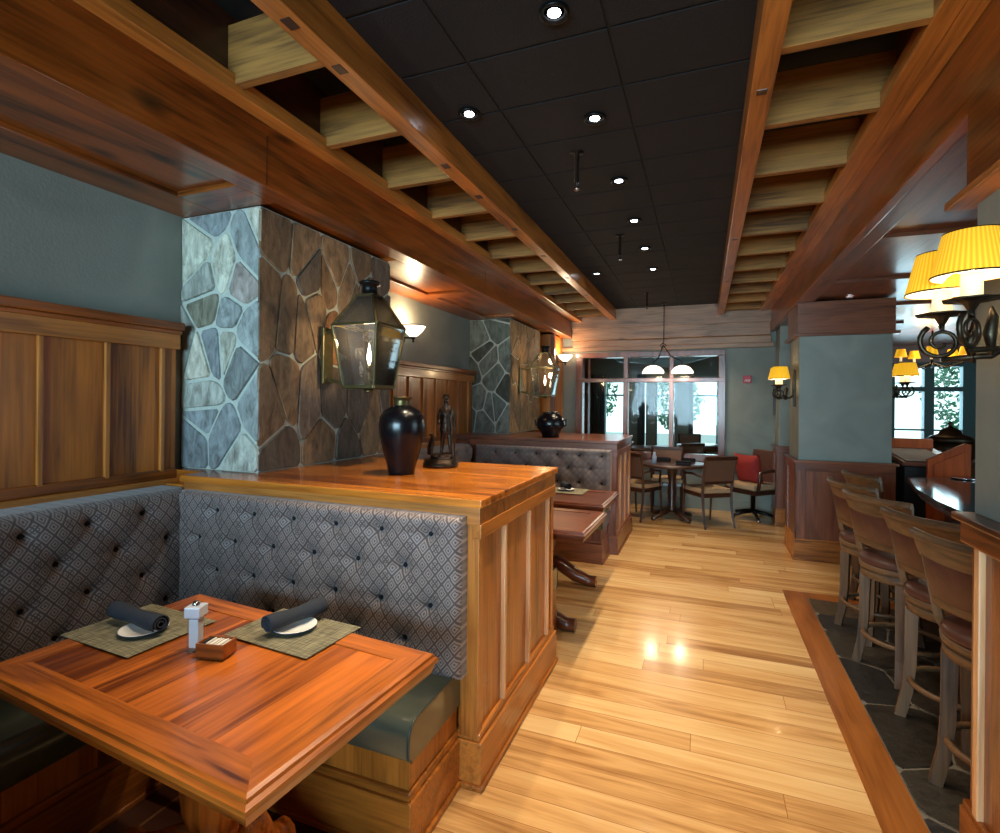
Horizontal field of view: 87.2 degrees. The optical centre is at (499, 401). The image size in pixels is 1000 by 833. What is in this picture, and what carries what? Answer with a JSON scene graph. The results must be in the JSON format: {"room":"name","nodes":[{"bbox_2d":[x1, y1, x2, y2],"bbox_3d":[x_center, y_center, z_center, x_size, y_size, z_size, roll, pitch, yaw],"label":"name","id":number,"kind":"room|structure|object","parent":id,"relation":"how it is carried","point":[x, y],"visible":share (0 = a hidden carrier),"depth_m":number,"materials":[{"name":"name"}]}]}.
{"room":"restaurant","nodes":[
{"label":"restaurant","id":0,"kind":"room"},
{"bbox_2d":[0,153,469,467],"bbox_3d":[-1.848,0.040,3.029,0.120,2.985,12.300,1,0,21],"label":"wall","id":1,"kind":"structure","parent":0,"point":[65,240],"depth_m":2.58,"materials":[{"name":"paint"}]},
{"bbox_2d":[0,295,184,508],"bbox_3d":[-2.293,0.097,1.560,0.120,1.062,2.840,1,0,21],"label":"wall paneling","id":2,"kind":"structure","parent":1,"relation":"attached to","point":[87,396],"depth_m":2.44,"materials":[{"name":"wood"}]},
{"bbox_2d":[0,485,183,661],"bbox_3d":[-2.104,0.758,1.628,0.260,0.640,2.370,1,0,21],"label":"backrest","id":3,"kind":"object","parent":2,"relation":"attached to","point":[63,563],"visible":0.73,"depth_m":2.20,"materials":[{"name":"black fabric"}]},
{"bbox_2d":[0,64,568,338],"bbox_3d":[-1.427,-1.052,2.868,0.762,0.027,12.300,1,0,21],"label":"trim","id":4,"kind":"structure","parent":1,"relation":"attached to","point":[15,142],"depth_m":2.42,"materials":[{"name":"wood"}]},
{"bbox_2d":[403,324,426,341],"bbox_3d":[-0.841,-0.655,5.075,0.257,0.165,0.254,1,0,21],"label":"uplight","id":5,"kind":"object","parent":1,"relation":"attached to","point":[413,330],"visible":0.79,"depth_m":5.01,"materials":[{"name":"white glass"}]},
{"bbox_2d":[404,325,425,336],"bbox_3d":[-0.839,-0.678,5.074,0.240,0.120,0.240,1,0,21],"label":"bowl","id":6,"kind":"object","parent":5,"relation":"on","point":[412,330],"depth_m":5.00,"materials":[{"name":"glass"}]},
{"bbox_2d":[365,360,476,456],"bbox_3d":[-0.825,0.126,5.323,0.120,1.032,2.650,1,0,21],"label":"wall paneling","id":7,"kind":"structure","parent":1,"relation":"attached to","point":[427,384],"depth_m":5.65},
{"bbox_2d":[370,443,472,461],"bbox_3d":[-0.819,0.782,4.922,0.260,0.620,2.300,1,0,21],"label":"backrest","id":8,"kind":"object","parent":7,"relation":"attached to","point":[463,452],"visible":0.07,"depth_m":5.59,"materials":[{"name":"black fabric"}]},
{"bbox_2d":[523,334,562,432],"bbox_3d":[0.621,0.268,8.285,0.662,2.575,0.690,1,0,21],"label":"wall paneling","id":9,"kind":"structure","parent":1,"relation":"attached to","point":[549,404],"depth_m":7.93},
{"bbox_2d":[0,75,557,335],"bbox_3d":[-1.426,-1.094,2.868,0.762,0.060,12.300,1,0,21],"label":"ceiling","id":10,"kind":"structure","parent":0,"point":[24,108],"depth_m":2.25,"materials":[{"name":"wood"}]},
{"bbox_2d":[98,504,970,832],"bbox_3d":[2.501,1.625,4.385,10.500,0.136,18.000,1,0,21],"label":"floor","id":11,"kind":"structure","parent":0,"point":[686,694],"depth_m":2.62,"materials":[{"name":"brown wood"}]},
{"bbox_2d":[0,698,164,832],"bbox_3d":[-1.798,1.298,1.470,0.405,0.470,2.303,1,0,21],"label":"bench","id":12,"kind":"object","parent":11,"relation":"on","point":[52,780],"visible":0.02,"depth_m":1.77,"materials":[{"name":"wood"}]},
{"bbox_2d":[0,698,87,792],"bbox_3d":[-1.568,1.140,2.062,0.400,0.140,1.006,1,0,21],"label":"seat cushion","id":13,"kind":"object","parent":12,"relation":"on","point":[30,745],"depth_m":1.71,"materials":[{"name":"green leather"}]},
{"bbox_2d":[0,594,438,832],"bbox_3d":[-0.867,1.161,1.590,1.150,0.758,0.700,1,0,26],"label":"table","id":14,"kind":"object","parent":11,"relation":"on","point":[234,735],"visible":0.94,"depth_m":1.40,"materials":[{"name":"brown wood"}]},
{"bbox_2d":[60,604,215,657],"bbox_3d":[-1.235,0.777,1.805,0.360,0.002,0.300,1,0,24],"label":"placemat","id":15,"kind":"object","parent":14,"relation":"on","point":[103,635],"visible":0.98,"depth_m":1.75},
{"bbox_2d":[117,621,169,637],"bbox_3d":[-1.201,0.768,1.770,0.149,0.016,0.149,1,0,21],"label":"bread plate","id":16,"kind":"object","parent":15,"relation":"on","point":[130,630],"visible":0.62,"depth_m":1.75,"materials":[{"name":"white ceramic"}]},
{"bbox_2d":[106,600,169,631],"bbox_3d":[-1.240,0.730,1.793,0.270,0.052,0.059,1,0,27],"label":"rolled napkin","id":17,"kind":"object","parent":16,"relation":"on","point":[120,610],"visible":1,"depth_m":1.76,"materials":[{"name":"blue fabric"}]},
{"bbox_2d":[184,600,207,647],"bbox_3d":[-0.958,0.704,1.654,0.050,0.153,0.050,1,0,1],"label":"salt mill","id":18,"kind":"object","parent":14,"relation":"on","point":[195,612],"visible":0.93,"depth_m":1.64,"materials":[{"name":"white ceramic"}]},
{"bbox_2d":[195,635,236,660],"bbox_3d":[-0.877,0.759,1.622,0.093,0.044,0.064,1,0,9],"label":"caddy","id":19,"kind":"object","parent":14,"relation":"on","point":[212,647],"visible":1,"depth_m":1.60,"materials":[{"name":"brown wood"}]},
{"bbox_2d":[224,608,360,658],"bbox_3d":[-0.704,0.782,1.791,0.370,0.002,0.250,1,0,25],"label":"placemat","id":20,"kind":"object","parent":14,"relation":"on","point":[326,632],"visible":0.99,"depth_m":1.74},
{"bbox_2d":[273,617,317,634],"bbox_3d":[-0.705,0.773,1.802,0.149,0.016,0.149,1,0,21],"label":"bread plate","id":21,"kind":"object","parent":20,"relation":"on","point":[303,625],"visible":0.71,"depth_m":1.80,"materials":[{"name":"white ceramic"}]},
{"bbox_2d":[261,596,327,631],"bbox_3d":[-0.708,0.734,1.820,0.061,0.054,0.220,1,0,36],"label":"rolled napkin","id":22,"kind":"object","parent":21,"relation":"on","point":[277,620],"visible":1,"depth_m":1.79,"materials":[{"name":"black fabric"}]},
{"bbox_2d":[165,457,557,793],"bbox_3d":[-0.767,0.962,2.962,1.958,1.162,1.168,1,0,21],"label":"divider","id":23,"kind":"object","parent":11,"relation":"on","point":[508,509],"visible":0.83,"depth_m":2.44,"materials":[{"name":"brown wood"}]},
{"bbox_2d":[180,206,390,472],"bbox_3d":[-1.310,-0.330,3.423,0.589,1.410,1.231,1,0,21],"label":"stone pillar","id":24,"kind":"structure","parent":23,"relation":"on","point":[261,285],"depth_m":2.91,"materials":[{"name":"stone"}]},
{"bbox_2d":[321,280,405,392],"bbox_3d":[-0.844,-0.383,3.122,0.472,0.659,0.314,1,0,21],"label":"wall lantern","id":25,"kind":"object","parent":24,"relation":"attached to","point":[347,331],"visible":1,"depth_m":3.07,"materials":[{"name":"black metal"}]},
{"bbox_2d":[179,489,467,679],"bbox_3d":[-0.867,0.770,2.370,1.555,0.640,0.100,1,0,21],"label":"backrest","id":26,"kind":"object","parent":23,"relation":"attached to","point":[399,576],"visible":0.83,"depth_m":2.25,"materials":[{"name":"black fabric"}]},
{"bbox_2d":[379,397,424,474],"bbox_3d":[-0.524,0.177,2.801,0.244,0.409,0.244,1,0,21],"label":"vase","id":27,"kind":"object","parent":23,"relation":"on","point":[401,425],"visible":1,"depth_m":2.72,"materials":[{"name":"black ceramic"}]},
{"bbox_2d":[423,394,457,468],"bbox_3d":[-0.351,0.168,3.120,0.210,0.432,0.210,1,0,6],"label":"bronze statue","id":28,"kind":"object","parent":23,"relation":"on","point":[442,460],"visible":1,"depth_m":3.09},
{"bbox_2d":[267,674,460,832],"bbox_3d":[-0.734,1.308,2.139,1.103,0.470,0.410,1,0,21],"label":"bench","id":29,"kind":"object","parent":11,"relation":"on","point":[400,773],"visible":0.44,"depth_m":1.87,"materials":[{"name":"wood"}]},
{"bbox_2d":[346,674,459,761],"bbox_3d":[-0.737,1.148,2.143,1.086,0.140,0.405,1,0,21],"label":"seat cushion","id":30,"kind":"object","parent":29,"relation":"on","point":[400,733],"depth_m":1.84,"materials":[{"name":"green leather"}]},
{"bbox_2d":[456,432,632,554],"bbox_3d":[0.508,0.974,6.232,1.958,1.162,1.168,1,0,21],"label":"divider","id":31,"kind":"object","parent":11,"relation":"on","point":[620,528],"visible":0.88,"depth_m":5.71,"materials":[{"name":"brown wood"}]},
{"bbox_2d":[469,318,539,433],"bbox_3d":[0.096,-0.316,7.071,0.556,1.410,1.251,1,0,21],"label":"stone pillar","id":32,"kind":"structure","parent":31,"relation":"on","point":[498,347],"depth_m":6.53,"materials":[{"name":"stone"}]},
{"bbox_2d":[519,346,559,397],"bbox_3d":[0.485,-0.375,6.617,0.487,0.659,0.314,1,0,21],"label":"wall lantern","id":33,"kind":"object","parent":32,"relation":"attached to","point":[534,366],"visible":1,"depth_m":6.60,"materials":[{"name":"gold metal"}]},
{"bbox_2d":[476,444,611,510],"bbox_3d":[0.436,0.794,5.634,1.500,0.620,0.100,1,0,21],"label":"seat","id":34,"kind":"object","parent":31,"relation":"attached to","point":[590,469],"visible":0.41,"depth_m":5.50,"materials":[{"name":"black fabric"}]},
{"bbox_2d":[535,412,566,437],"bbox_3d":[0.564,0.251,5.854,0.316,0.282,0.316,1,0,-24],"label":"round pot","id":35,"kind":"object","parent":31,"relation":"on","point":[550,424],"visible":1,"depth_m":5.75,"materials":[{"name":"black ceramic"}]},
{"bbox_2d":[553,508,606,631],"bbox_3d":[0.106,1.170,3.711,1.160,0.758,0.700,1,0,22],"label":"table","id":36,"kind":"object","parent":11,"relation":"on","point":[573,525],"visible":0.12,"depth_m":3.52,"materials":[{"name":"brown wood"}]},
{"bbox_2d":[553,510,609,564],"bbox_3d":[0.545,1.320,5.402,1.113,0.470,0.410,1,0,21],"label":"bench","id":37,"kind":"object","parent":11,"relation":"on","point":[595,549],"visible":0.25,"depth_m":5.10,"materials":[{"name":"brown wood"}]},
{"bbox_2d":[596,510,608,529],"bbox_3d":[0.542,1.160,5.406,1.096,0.140,0.405,1,0,21],"label":"seat cushion","id":38,"kind":"object","parent":37,"relation":"on","point":[602,526],"depth_m":5.18,"materials":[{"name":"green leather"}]},
{"bbox_2d":[553,490,618,586],"bbox_3d":[0.403,1.173,4.583,1.140,0.758,0.700,1,0,22],"label":"table","id":39,"kind":"object","parent":11,"relation":"on","point":[591,500],"visible":0.2,"depth_m":4.42,"materials":[{"name":"brown wood"}]},
{"bbox_2d":[590,374,605,433],"bbox_3d":[2.399,0.448,12.873,0.360,2.250,0.072,1,0,21],"label":"curtain","id":40,"kind":"object","parent":11,"relation":"on","point":[598,390],"visible":0.66,"depth_m":12.87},
{"bbox_2d":[637,374,644,444],"bbox_3d":[3.359,0.457,12.498,0.180,2.250,0.072,1,0,21],"label":"curtain","id":41,"kind":"object","parent":11,"relation":"on","point":[640,385],"visible":0.7,"depth_m":12.48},
{"bbox_2d":[630,452,661,522],"bbox_3d":[1.868,1.118,7.114,0.545,0.906,0.500,1,0,-41],"label":"dining chair","id":42,"kind":"object","parent":11,"relation":"on","point":[638,484],"visible":0.55,"depth_m":6.90,"materials":[{"name":"wood"}]},
{"bbox_2d":[649,446,683,511],"bbox_3d":[2.435,1.123,7.648,0.500,0.906,0.545,1,0,18],"label":"dining chair","id":43,"kind":"object","parent":11,"relation":"on","point":[676,453],"visible":0.63,"depth_m":7.80,"materials":[{"name":"wood"}]},
{"bbox_2d":[643,460,703,523],"bbox_3d":[2.313,1.196,7.058,0.900,0.748,0.900,1,0,21],"label":"round table","id":44,"kind":"object","parent":11,"relation":"on","point":[672,468],"visible":0.77,"depth_m":7.00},
{"bbox_2d":[682,456,737,529],"bbox_3d":[2.676,1.126,6.726,0.500,0.906,0.545,1,0,-13],"label":"dining chair","id":45,"kind":"object","parent":11,"relation":"on","point":[716,469],"visible":1,"depth_m":6.53,"materials":[{"name":"wood"}]},
{"bbox_2d":[725,449,774,523],"bbox_3d":[3.434,1.122,7.110,0.616,0.922,0.599,1,0,-24],"label":"swivel chair","id":46,"kind":"object","parent":11,"relation":"on","point":[753,489],"visible":0.73,"depth_m":7.05,"materials":[{"name":"black metal"}]},
{"bbox_2d":[734,453,762,483],"bbox_3d":[3.345,0.896,7.065,0.181,0.391,0.400,1,0,-24],"label":"throw pillow","id":47,"kind":"object","parent":46,"relation":"on","point":[748,467],"visible":0.91,"depth_m":6.99,"materials":[{"name":"red fabric"}]},
{"bbox_2d":[782,590,929,832],"bbox_3d":[1.923,1.576,1.095,1.585,0.024,6.450,1,0,21],"label":"trim","id":48,"kind":"structure","parent":11,"relation":"on","point":[895,810],"depth_m":2.49,"materials":[{"name":"wood"}]},
{"bbox_2d":[827,477,926,648],"bbox_3d":[2.523,1.058,3.533,0.504,1.032,0.525,1,0,3],"label":"bar stool","id":49,"kind":"object","parent":11,"relation":"on","point":[848,547],"visible":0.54,"depth_m":3.58,"materials":[{"name":"wood"}]},
{"bbox_2d":[841,469,925,619],"bbox_3d":[2.920,1.062,4.003,0.504,1.032,0.525,1,0,9],"label":"bar stool","id":50,"kind":"object","parent":11,"relation":"on","point":[851,478],"visible":0.23,"depth_m":3.98,"materials":[{"name":"wood"}]},
{"bbox_2d":[842,488,940,689],"bbox_3d":[2.317,1.056,3.031,0.504,1.032,0.525,1,0,-2],"label":"bar stool","id":51,"kind":"object","parent":11,"relation":"on","point":[878,562],"visible":0.62,"depth_m":2.99,"materials":[{"name":"wood"}]},
{"bbox_2d":[879,506,971,757],"bbox_3d":[2.170,1.055,2.485,0.504,1.032,0.525,1,0,-9],"label":"bar stool","id":52,"kind":"object","parent":11,"relation":"on","point":[908,559],"visible":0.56,"depth_m":2.53,"materials":[{"name":"wood"}]},
{"bbox_2d":[891,438,970,521],"bbox_3d":[4.205,0.985,5.270,0.500,1.210,0.898,1,0,21],"label":"stand","id":53,"kind":"object","parent":11,"relation":"on","point":[956,461],"visible":0.3,"depth_m":4.95,"materials":[{"name":"orange wood"}]},
{"bbox_2d":[892,448,936,460],"bbox_3d":[4.163,0.526,5.249,0.370,0.069,0.690,1,0,21],"label":"paper sheet","id":54,"kind":"object","parent":53,"relation":"on","point":[908,454],"visible":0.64,"depth_m":5.27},
{"bbox_2d":[908,527,972,787],"bbox_3d":[1.953,1.053,2.011,0.504,1.032,0.525,1,0,-9],"label":"bar stool","id":55,"kind":"object","parent":11,"relation":"on","point":[948,565],"visible":0.73,"depth_m":2.10,"materials":[{"name":"wood"}]},
{"bbox_2d":[907,477,974,524],"bbox_3d":[3.474,1.115,3.014,1.500,0.935,3.449,1,0,21],"label":"countertop","id":56,"kind":"structure","parent":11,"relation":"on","point":[947,495],"depth_m":3.77,"materials":[{"name":"stone"}]},
{"bbox_2d":[926,421,974,476],"bbox_3d":[5.655,0.921,6.592,0.640,1.365,0.640,1,0,21],"label":"urn","id":57,"kind":"object","parent":11,"relation":"on","point":[949,437],"visible":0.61,"depth_m":6.45,"materials":[{"name":"metal"}]},
{"bbox_2d":[327,0,757,308],"bbox_3d":[0.265,-1.480,2.156,1.500,0.105,12.199,1,0,21],"label":"ceiling","id":58,"kind":"structure","parent":0,"point":[692,191],"depth_m":2.56,"materials":[{"name":"black tile"}]},
{"bbox_2d":[539,0,568,24],"bbox_3d":[0.198,-1.417,1.914,0.110,0.012,0.110,1,0,21],"label":"recessed light","id":59,"kind":"object","parent":58,"relation":"in","point":[555,12],"visible":1,"depth_m":1.91,"materials":[{"name":"black metal"}]},
{"bbox_2d":[643,302,692,373],"bbox_3d":[2.392,-0.912,7.470,0.696,1.000,0.302,1,0,11],"label":"pendant lamp","id":60,"kind":"object","parent":58,"relation":"hanging from","point":[653,369],"visible":1,"depth_m":7.42,"materials":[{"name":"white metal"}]},
{"bbox_2d":[213,0,900,145],"bbox_3d":[-0.041,-1.641,2.330,4.000,0.100,12.300,1,0,21],"label":"ceiling","id":61,"kind":"structure","parent":0,"point":[241,10],"depth_m":2.38,"materials":[{"name":"black"}]},
{"bbox_2d":[0,0,581,338],"bbox_3d":[-1.004,-1.315,2.651,0.220,0.570,12.200,1,0,21],"label":"ceiling beam","id":62,"kind":"structure","parent":61,"relation":"attached to","point":[157,68],"depth_m":2.23,"materials":[{"name":"wood"}]},
{"bbox_2d":[228,13,324,88],"bbox_3d":[-0.892,-1.423,2.094,0.490,0.250,0.042,1,0,21],"label":"joist","id":63,"kind":"object","parent":62,"relation":"attached to","point":[260,51],"visible":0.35,"depth_m":2.10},
{"bbox_2d":[320,91,400,149],"bbox_3d":[-0.691,-1.422,2.611,0.490,0.250,0.042,1,0,21],"label":"joist","id":64,"kind":"object","parent":62,"relation":"attached to","point":[346,120],"visible":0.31,"depth_m":2.61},
{"bbox_2d":[382,143,452,189],"bbox_3d":[-0.489,-1.420,3.128,0.490,0.250,0.042,1,0,21],"label":"joist","id":65,"kind":"object","parent":62,"relation":"attached to","point":[403,165],"visible":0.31,"depth_m":3.13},
{"bbox_2d":[427,181,488,219],"bbox_3d":[-0.287,-1.418,3.645,0.490,0.250,0.042,1,0,21],"label":"joist","id":66,"kind":"object","parent":62,"relation":"attached to","point":[447,199],"visible":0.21,"depth_m":3.65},
{"bbox_2d":[461,213,515,241],"bbox_3d":[-0.086,-1.416,4.162,0.490,0.250,0.042,1,0,21],"label":"joist","id":67,"kind":"object","parent":62,"relation":"attached to","point":[478,227],"visible":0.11,"depth_m":4.16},
{"bbox_2d":[488,237,537,259],"bbox_3d":[0.116,-1.414,4.679,0.490,0.250,0.042,1,0,21],"label":"joist","id":68,"kind":"object","parent":62,"relation":"attached to","point":[513,247],"visible":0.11,"depth_m":4.67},
{"bbox_2d":[509,256,554,273],"bbox_3d":[0.318,-1.412,5.196,0.490,0.250,0.042,1,0,21],"label":"joist","id":69,"kind":"object","parent":62,"relation":"attached to","point":[529,264],"visible":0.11,"depth_m":5.19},
{"bbox_2d":[527,271,567,284],"bbox_3d":[0.519,-1.410,5.713,0.490,0.250,0.042,1,0,21],"label":"joist","id":70,"kind":"object","parent":62,"relation":"attached to","point":[545,277],"visible":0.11,"depth_m":5.70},
{"bbox_2d":[541,283,578,294],"bbox_3d":[0.721,-1.408,6.230,0.490,0.250,0.042,1,0,21],"label":"joist","id":71,"kind":"object","parent":62,"relation":"attached to","point":[560,288],"visible":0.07,"depth_m":6.22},
{"bbox_2d":[554,293,588,302],"bbox_3d":[0.923,-1.406,6.747,0.490,0.250,0.042,1,0,21],"label":"joist","id":72,"kind":"object","parent":62,"relation":"attached to","point":[573,297],"visible":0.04,"depth_m":6.73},
{"bbox_2d":[251,0,615,319],"bbox_3d":[-0.448,-1.433,2.434,0.090,0.322,12.200,1,0,21],"label":"ceiling beam","id":73,"kind":"structure","parent":61,"relation":"attached to","point":[316,25],"depth_m":2.38,"materials":[{"name":"wood"}]},
{"bbox_2d":[562,304,773,352],"bbox_3d":[2.406,-1.177,7.857,3.050,0.780,0.220,1,0,21],"label":"cross beam","id":74,"kind":"structure","parent":61,"relation":"attached to","point":[701,326],"depth_m":7.72,"materials":[{"name":"wood"}]},
{"bbox_2d":[718,0,792,314],"bbox_3d":[0.968,-1.420,1.882,0.084,0.322,12.200,1,0,21],"label":"ceiling beam","id":75,"kind":"structure","parent":61,"relation":"attached to","point":[772,16],"depth_m":2.30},
{"bbox_2d":[760,0,999,330],"bbox_3d":[1.521,-1.291,1.666,0.200,0.570,12.200,1,0,21],"label":"ceiling beam","id":76,"kind":"structure","parent":61,"relation":"attached to","point":[942,66],"depth_m":2.31,"materials":[{"name":"wood"}]},
{"bbox_2d":[725,301,761,309],"bbox_3d":[3.355,-1.388,7.180,0.513,0.240,0.042,1,0,21],"label":"joist","id":77,"kind":"object","parent":76,"relation":"attached to","point":[739,305],"visible":0.25,"depth_m":7.17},
{"bbox_2d":[727,292,766,302],"bbox_3d":[3.147,-1.390,6.647,0.513,0.240,0.042,1,0,21],"label":"joist","id":78,"kind":"object","parent":76,"relation":"attached to","point":[746,297],"visible":0.24,"depth_m":6.63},
{"bbox_2d":[729,281,772,293],"bbox_3d":[2.939,-1.392,6.113,0.513,0.240,0.042,1,0,21],"label":"joist","id":79,"kind":"object","parent":76,"relation":"attached to","point":[758,287],"visible":0.36,"depth_m":6.10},
{"bbox_2d":[731,268,780,283],"bbox_3d":[2.731,-1.394,5.579,0.513,0.240,0.042,1,0,21],"label":"joist","id":80,"kind":"object","parent":76,"relation":"attached to","point":[766,275],"visible":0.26,"depth_m":5.56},
{"bbox_2d":[734,252,789,271],"bbox_3d":[2.522,-1.396,5.045,0.513,0.240,0.042,1,0,21],"label":"joist","id":81,"kind":"object","parent":76,"relation":"attached to","point":[775,260],"visible":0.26,"depth_m":5.03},
{"bbox_2d":[737,231,801,255],"bbox_3d":[2.314,-1.398,4.511,0.513,0.240,0.042,1,0,21],"label":"joist","id":82,"kind":"object","parent":76,"relation":"attached to","point":[782,242],"visible":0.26,"depth_m":4.50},
{"bbox_2d":[741,204,816,236],"bbox_3d":[2.106,-1.400,3.978,0.513,0.240,0.042,1,0,21],"label":"joist","id":83,"kind":"object","parent":76,"relation":"attached to","point":[791,219],"visible":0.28,"depth_m":3.96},
{"bbox_2d":[747,168,834,211],"bbox_3d":[1.897,-1.402,3.444,0.513,0.240,0.042,1,0,21],"label":"joist","id":84,"kind":"object","parent":76,"relation":"attached to","point":[806,188],"visible":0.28,"depth_m":3.42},
{"bbox_2d":[754,117,859,177],"bbox_3d":[1.689,-1.404,2.910,0.513,0.240,0.042,1,0,21],"label":"joist","id":85,"kind":"object","parent":76,"relation":"attached to","point":[825,145],"visible":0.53,"depth_m":2.89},
{"bbox_2d":[764,49,896,129],"bbox_3d":[1.481,-1.406,2.376,0.513,0.240,0.042,1,0,21],"label":"joist","id":86,"kind":"object","parent":76,"relation":"attached to","point":[853,86],"visible":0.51,"depth_m":2.35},
{"bbox_2d":[781,0,933,54],"bbox_3d":[1.273,-1.408,1.842,0.513,0.240,0.042,1,0,21],"label":"joist","id":87,"kind":"object","parent":76,"relation":"attached to","point":[811,24],"visible":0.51,"depth_m":1.84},
{"bbox_2d":[584,359,589,433],"bbox_3d":[1.375,0.263,9.955,0.630,2.600,0.190,1,0,21],"label":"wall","id":88,"kind":"structure","parent":0,"point":[587,361],"depth_m":9.77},
{"bbox_2d":[590,356,718,453],"bbox_3d":[3.143,0.130,12.803,5.550,2.900,0.140,1,0,21],"label":"wall","id":89,"kind":"structure","parent":0,"point":[707,367],"depth_m":12.53,"materials":[{"name":"paint"}]},
{"bbox_2d":[605,382,717,445],"bbox_3d":[3.796,0.286,12.515,2.580,1.500,0.120,1,0,21],"label":"window","id":90,"kind":"structure","parent":89,"relation":"in","point":[657,395],"depth_m":12.48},
{"bbox_2d":[615,356,711,367],"bbox_3d":[3.380,-0.903,10.107,0.800,0.529,2.999,1,0,-44],"label":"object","id":91,"kind":"structure","parent":0,"point":[662,361],"depth_m":9.91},
{"bbox_2d":[563,330,775,502],"bbox_3d":[2.154,0.001,8.133,3.900,3.140,0.120,1,0,21],"label":"wall","id":92,"kind":"structure","parent":0,"point":[749,417],"depth_m":7.55,"materials":[{"name":"paint"}]},
{"bbox_2d":[178,182,564,338],"bbox_3d":[-0.697,-1.045,4.516,0.400,0.027,8.700,1,0,21],"label":"trim","id":93,"kind":"structure","parent":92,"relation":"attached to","point":[227,196],"depth_m":2.71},
{"bbox_2d":[575,350,725,461],"bbox_3d":[2.268,0.051,8.083,2.210,1.640,0.180,1,0,21],"label":"window","id":94,"kind":"structure","parent":92,"relation":"in","point":[580,357],"depth_m":7.95,"materials":[{"name":"brown wood"}]},
{"bbox_2d":[630,493,771,513],"bbox_3d":[2.436,1.493,7.943,3.070,0.160,0.020,1,0,21],"label":"baseboard","id":95,"kind":"structure","parent":92,"relation":"attached to","point":[690,502],"depth_m":7.70,"materials":[{"name":"paint"}]},
{"bbox_2d":[771,349,789,525],"bbox_3d":[3.833,0.456,6.822,0.506,2.260,0.396,1,0,21],"label":"square column","id":96,"kind":"structure","parent":0,"point":[781,447],"depth_m":6.73,"materials":[{"name":"paint"}]},
{"bbox_2d":[775,326,789,443],"bbox_3d":[3.860,0.287,7.177,0.120,2.600,0.420,1,0,21],"label":"wall","id":97,"kind":"structure","parent":0,"point":[782,331],"depth_m":7.00,"materials":[{"name":"paint"}]},
{"bbox_2d":[831,226,969,324],"bbox_3d":[3.437,-1.006,4.245,1.300,0.027,8.600,1,0,21],"label":"trim","id":98,"kind":"structure","parent":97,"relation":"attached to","point":[935,233],"depth_m":4.22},
{"bbox_2d":[783,297,900,565],"bbox_3d":[3.470,0.295,5.407,0.880,2.575,0.700,1,0,21],"label":"square column","id":99,"kind":"structure","parent":0,"point":[841,351],"depth_m":5.15,"materials":[{"name":"paint"}]},
{"bbox_2d":[768,366,795,406],"bbox_3d":[2.979,-0.160,5.547,0.246,0.416,0.372,1,0,21],"label":"wall sconce","id":100,"kind":"object","parent":99,"relation":"attached to","point":[777,373],"visible":1,"depth_m":5.46,"materials":[{"name":"fabric"}]},
{"bbox_2d":[892,362,919,398],"bbox_3d":[3.925,-0.171,5.135,0.256,0.416,0.312,1,0,21],"label":"wall sconce","id":101,"kind":"object","parent":99,"relation":"attached to","point":[904,370],"visible":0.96,"depth_m":5.06,"materials":[{"name":"fabric"}]},
{"bbox_2d":[776,158,977,345],"bbox_3d":[4.650,-1.256,2.162,5.330,0.500,15.400,1,0,21],"label":"ceiling","id":102,"kind":"structure","parent":0,"point":[891,258],"depth_m":3.85,"materials":[{"name":"wood"}]},
{"bbox_2d":[803,132,966,308],"bbox_3d":[2.097,-1.019,0.742,1.550,0.027,10.900,1,0,21],"label":"trim","id":103,"kind":"structure","parent":102,"relation":"attached to","point":[957,153],"depth_m":2.71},
{"bbox_2d":[894,331,966,368],"bbox_3d":[5.999,-0.728,7.327,0.807,0.530,0.834,1,0,21],"label":"chandelier","id":104,"kind":"object","parent":102,"relation":"hanging from","point":[900,353],"visible":0.67,"depth_m":7.34,"materials":[{"name":"metal"}]},
{"bbox_2d":[892,344,969,362],"bbox_3d":[7.361,0.320,9.106,5.100,2.600,0.120,1,0,21],"label":"wall","id":105,"kind":"structure","parent":0,"point":[924,358],"depth_m":9.10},
{"bbox_2d":[892,362,975,438],"bbox_3d":[7.446,0.041,9.042,1.200,1.440,0.140,1,0,21],"label":"window","id":106,"kind":"structure","parent":105,"relation":"in","point":[966,389],"depth_m":8.95,"materials":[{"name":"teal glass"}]},
{"bbox_2d":[944,72,999,832],"bbox_3d":[1.515,0.277,0.932,0.590,2.575,1.740,1,0,21],"label":"square column","id":107,"kind":"structure","parent":0,"point":[979,529],"depth_m":1.67,"materials":[{"name":"paint"}]},
{"bbox_2d":[904,224,999,362],"bbox_3d":[1.367,-0.259,1.521,0.269,0.423,0.352,1,0,21],"label":"wall sconce","id":108,"kind":"object","parent":107,"relation":"attached to","point":[955,273],"visible":1,"depth_m":1.47,"materials":[{"name":"fabric"}]},
{"bbox_2d":[931,289,952,311],"bbox_3d":[1.359,-0.308,1.613,0.050,0.069,0.050,1,0,21],"label":"candle","id":109,"kind":"object","parent":108,"relation":"on","point":[938,295],"depth_m":1.60,"materials":[{"name":"white wax"}]},
{"bbox_2d":[960,271,983,295],"bbox_3d":[1.308,-0.323,1.455,0.050,0.069,0.050,1,0,21],"label":"candle","id":110,"kind":"object","parent":108,"relation":"on","point":[971,283],"depth_m":1.44,"materials":[{"name":"white wax"}]},
{"label":"outside","id":111,"kind":"structure","parent":0,"visible":0},
{"bbox_2d":[606,432,715,444],"bbox_3d":[8.912,1.785,20.132,26.000,0.100,16.000,1,0,21],"label":"ground","id":112,"kind":"structure","parent":111,"point":[662,439],"depth_m":24.85,"materials":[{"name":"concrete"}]},
{"bbox_2d":[658,382,704,445],"bbox_3d":[5.871,0.376,17.565,1.868,2.674,1.851,1,0,21],"label":"tree","id":113,"kind":"object","parent":112,"relation":"on","point":[663,386],"visible":0.33,"depth_m":17.32,"materials":[{"name":"green plant"}]},
{"bbox_2d":[918,367,959,428],"bbox_3d":[12.090,0.289,13.527,2.006,2.968,2.074,1,0,21],"label":"tree","id":114,"kind":"object","parent":112,"relation":"on","point":[944,376],"visible":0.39,"depth_m":13.65,"materials":[{"name":"green plant"}]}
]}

